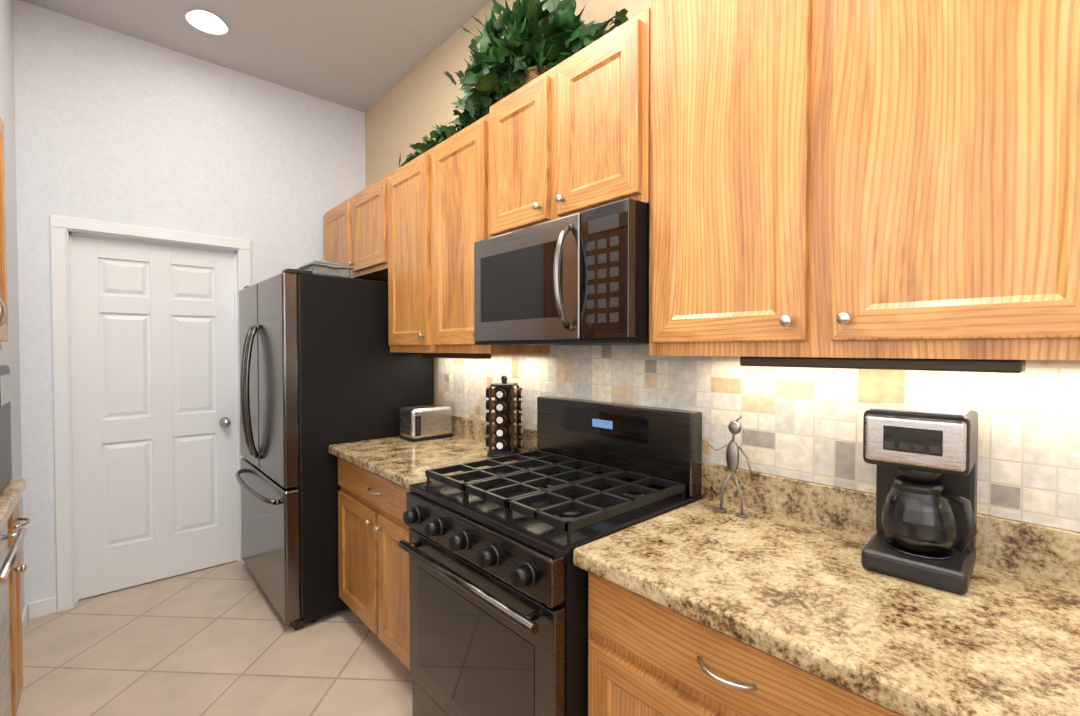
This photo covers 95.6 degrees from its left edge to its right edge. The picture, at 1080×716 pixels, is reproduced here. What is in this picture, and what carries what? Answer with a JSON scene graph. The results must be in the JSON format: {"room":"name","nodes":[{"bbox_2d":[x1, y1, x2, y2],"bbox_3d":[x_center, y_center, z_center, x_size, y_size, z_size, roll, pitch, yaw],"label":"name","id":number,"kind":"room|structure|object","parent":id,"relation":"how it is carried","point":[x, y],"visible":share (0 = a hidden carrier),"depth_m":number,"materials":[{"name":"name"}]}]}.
{"room":"kitchen","nodes":[
{"label":"kitchen","id":0,"kind":"room"},
{"bbox_2d":[0,0,24,611],"bbox_3d":[-2.566,-0.223,1.953,0.588,3.180,0.962,-1,1,-42],"label":"wall","id":1,"kind":"structure","parent":0,"point":[10,354],"depth_m":2.34,"materials":[{"name":"white paint"}]},
{"bbox_2d":[0,117,7,349],"bbox_3d":[-1.907,-0.450,1.284,0.677,0.860,0.900,-1,1,-42],"label":"upper cabinet","id":2,"kind":"object","parent":1,"relation":"attached to","point":[3,302],"visible":1,"depth_m":1.76,"materials":[{"name":"brown wood"}]},
{"bbox_2d":[22,604,27,639],"bbox_3d":[-2.343,1.321,2.183,0.012,0.085,0.932,-1,1,-42],"label":"baseboard","id":3,"kind":"structure","parent":1,"relation":"attached to","point":[24,617],"depth_m":2.45,"materials":[{"name":"white"}]},
{"bbox_2d":[13,0,365,604],"bbox_3d":[-2.385,-0.244,3.111,2.403,3.180,0.520,-1,1,-42],"label":"wall","id":4,"kind":"structure","parent":0,"point":[111,126],"depth_m":2.81,"materials":[{"name":"white paint"}]},
{"bbox_2d":[28,596,56,618],"bbox_3d":[-1.983,1.303,3.141,1.800,0.085,0.012,-1,1,-42],"label":"baseboard","id":5,"kind":"structure","parent":4,"relation":"attached to","point":[43,607],"depth_m":2.57,"materials":[{"name":"white wood"}]},
{"bbox_2d":[50,215,250,611],"bbox_3d":[-2.269,0.295,2.945,0.925,2.108,0.138,-1,1,-42],"label":"door frame","id":6,"kind":"structure","parent":4,"relation":"attached to","point":[63,229],"depth_m":2.63,"materials":[{"name":"white wood"}]},
{"bbox_2d":[72,235,236,599],"bbox_3d":[-2.272,0.327,2.948,0.781,2.028,0.110,-1,1,-42],"label":"door","id":7,"kind":"structure","parent":4,"relation":"in","point":[155,394],"depth_m":2.93,"materials":[{"name":"white paint"}]},
{"bbox_2d":[16,560,411,715],"bbox_3d":[-0.555,1.413,1.098,2.643,0.060,6.006,-1,1,-42],"label":"floor","id":8,"kind":"structure","parent":0,"point":[224,639],"depth_m":2.22,"materials":[{"name":"tile"}]},
{"bbox_2d":[0,501,22,715],"bbox_3d":[-1.852,0.946,1.237,0.662,0.868,0.613,-1,1,-42],"label":"base cabinet","id":9,"kind":"object","parent":8,"relation":"on","point":[12,536],"depth_m":1.65,"materials":[{"name":"brown wood"}]},
{"bbox_2d":[0,478,25,533],"bbox_3d":[-0.740,0.512,0.000,0.677,0.044,4.397,-1,1,-42],"label":"countertop","id":10,"kind":"structure","parent":9,"relation":"on","point":[12,493],"depth_m":1.62,"materials":[{"name":"stone"}]},
{"bbox_2d":[0,365,11,494],"bbox_3d":[-1.961,0.244,1.615,0.276,0.429,0.325,-1,1,-42],"label":"appliance","id":11,"kind":"object","parent":10,"relation":"on","point":[5,441],"visible":1,"depth_m":1.70,"materials":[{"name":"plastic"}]},
{"bbox_2d":[20,518,27,680],"bbox_3d":[-2.135,0.940,1.552,0.662,0.868,0.234,-1,1,-42],"label":"base cabinet","id":12,"kind":"object","parent":8,"relation":"on","point":[23,531],"depth_m":1.81,"materials":[{"name":"brown wood"}]},
{"bbox_2d":[235,268,433,629],"bbox_3d":[-1.303,0.450,2.997,0.900,1.797,1.012,-1,1,-42],"label":"fridge","id":13,"kind":"object","parent":8,"relation":"on","point":[322,367],"visible":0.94,"depth_m":2.53,"materials":[{"name":"black metal"}]},
{"bbox_2d":[296,260,354,277],"bbox_3d":[-1.165,-0.477,2.647,0.224,0.110,0.304,-1,1,-42],"label":"plate","id":14,"kind":"object","parent":13,"relation":"on","point":[326,268],"visible":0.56,"depth_m":2.51,"materials":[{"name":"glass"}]},
{"bbox_2d":[338,457,410,669],"bbox_3d":[-0.501,0.925,2.372,0.605,0.868,0.971,-1,1,-42],"label":"base cabinet","id":15,"kind":"object","parent":8,"relation":"on","point":[374,570],"depth_m":2.19,"materials":[{"name":"brown wood"}]},
{"bbox_2d":[329,415,1079,715],"bbox_3d":[0.446,0.432,1.276,0.645,0.156,3.856,-1,1,-42],"label":"countertop","id":16,"kind":"structure","parent":15,"relation":"on","point":[780,572],"depth_m":1.00,"materials":[{"name":"stone"}]},
{"bbox_2d":[400,404,452,441],"bbox_3d":[-0.632,0.352,2.688,0.270,0.173,0.159,-1,1,-42],"label":"toaster","id":17,"kind":"object","parent":16,"relation":"on","point":[425,422],"visible":1,"depth_m":2.63,"materials":[{"name":"silver metal"}]},
{"bbox_2d":[486,375,522,457],"bbox_3d":[-0.165,0.263,2.255,0.160,0.368,0.160,-1,1,-42],"label":"spice rack","id":18,"kind":"object","parent":16,"relation":"on","point":[504,417],"visible":1,"depth_m":2.22,"materials":[{"name":"black plastic"}]},
{"bbox_2d":[708,415,751,517],"bbox_3d":[0.568,0.315,1.460,0.040,0.293,0.138,-1,1,-42],"label":"figurine","id":19,"kind":"object","parent":16,"relation":"on","point":[732,451],"visible":1,"depth_m":1.45,"materials":[{"name":"grey metal"}]},
{"bbox_2d":[861,402,977,593],"bbox_3d":[0.854,0.288,1.092,0.226,0.360,0.191,-1,1,-45],"label":"coffee maker","id":20,"kind":"object","parent":16,"relation":"on","point":[924,458],"visible":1,"depth_m":1.04,"materials":[{"name":"black plastic"}]},
{"bbox_2d":[399,396,701,715],"bbox_3d":[0.015,0.775,1.667,0.728,1.196,0.758,-1,1,-42],"label":"stove","id":21,"kind":"object","parent":8,"relation":"on","point":[498,595],"visible":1,"depth_m":1.50,"materials":[{"name":"black metal"}]},
{"bbox_2d":[588,572,902,715],"bbox_3d":[0.587,0.948,1.158,0.605,0.868,0.760,-1,1,-42],"label":"base cabinet","id":22,"kind":"object","parent":8,"relation":"on","point":[647,657],"depth_m":1.03,"materials":[{"name":"brown wood"}]},
{"bbox_2d":[21,0,490,112],"bbox_3d":[-0.421,-1.833,0.889,2.643,0.080,5.606,-1,1,-42],"label":"ceiling","id":23,"kind":"structure","parent":0,"point":[364,56],"depth_m":2.77,"materials":[{"name":"paint"}]},
{"bbox_2d":[185,11,227,34],"bbox_3d":[-1.796,-1.815,2.641,0.190,0.020,0.190,-1,1,-42],"label":"recessed light","id":24,"kind":"object","parent":23,"relation":"in","point":[206,22],"visible":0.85,"depth_m":2.66,"materials":[{"name":"white"}]},
{"bbox_2d":[365,0,704,498],"bbox_3d":[0.518,-0.219,1.761,0.120,3.180,5.606,-1,1,-42],"label":"wall","id":25,"kind":"structure","parent":0,"point":[415,106],"depth_m":2.98,"materials":[{"name":"beige paint"}]},
{"bbox_2d":[323,178,382,280],"bbox_3d":[-1.040,-0.751,3.134,0.349,0.503,1.014,-1,1,-42],"label":"upper cabinet","id":26,"kind":"object","parent":25,"relation":"attached to","point":[353,229],"depth_m":2.94,"materials":[{"name":"brown wood"}]},
{"bbox_2d":[383,154,426,355],"bbox_3d":[-0.544,-0.510,2.585,0.349,0.963,0.470,-1,1,-42],"label":"upper cabinet","id":27,"kind":"object","parent":25,"relation":"attached to","point":[404,230],"depth_m":2.48,"materials":[{"name":"brown wood"}]},
{"bbox_2d":[423,120,550,355],"bbox_3d":[-0.234,-0.504,2.240,0.349,0.963,0.458,-1,1,-42],"label":"upper cabinet","id":28,"kind":"object","parent":25,"relation":"attached to","point":[451,167],"depth_m":2.15,"materials":[{"name":"brown wood"}]},
{"bbox_2d":[479,9,646,240],"bbox_3d":[0.172,-0.724,1.779,0.354,0.546,0.762,-1,1,-42],"label":"upper cabinet","id":29,"kind":"object","parent":25,"relation":"attached to","point":[572,139],"depth_m":1.60,"materials":[{"name":"brown wood"}]},
{"bbox_2d":[399,0,628,166],"bbox_3d":[-0.269,-1.264,2.184,0.422,0.515,1.738,-1,1,-42],"label":"ivy plant","id":30,"kind":"object","parent":29,"relation":"on","point":[523,42],"visible":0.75,"depth_m":1.89,"materials":[{"name":"green plant"}]},
{"bbox_2d":[474,198,649,344],"bbox_3d":[0.121,-0.248,1.742,0.488,0.399,0.754,-1,1,-42],"label":"microwave","id":31,"kind":"object","parent":29,"relation":"attached to","point":[581,278],"visible":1,"depth_m":1.50,"materials":[{"name":"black metal"}]},
{"bbox_2d":[438,345,1079,531],"bbox_3d":[0.684,0.153,1.485,0.009,0.391,3.856,-1,1,-42],"label":"tile backsplash","id":32,"kind":"structure","parent":25,"relation":"attached to","point":[803,423],"depth_m":1.37,"materials":[{"name":"tile"}]},
{"bbox_2d":[647,0,1079,367],"bbox_3d":[0.729,-0.570,1.164,0.349,1.135,0.900,-1,1,-42],"label":"upper cabinet","id":33,"kind":"object","parent":25,"relation":"attached to","point":[871,184],"depth_m":0.99,"materials":[{"name":"brown wood"}]}
]}

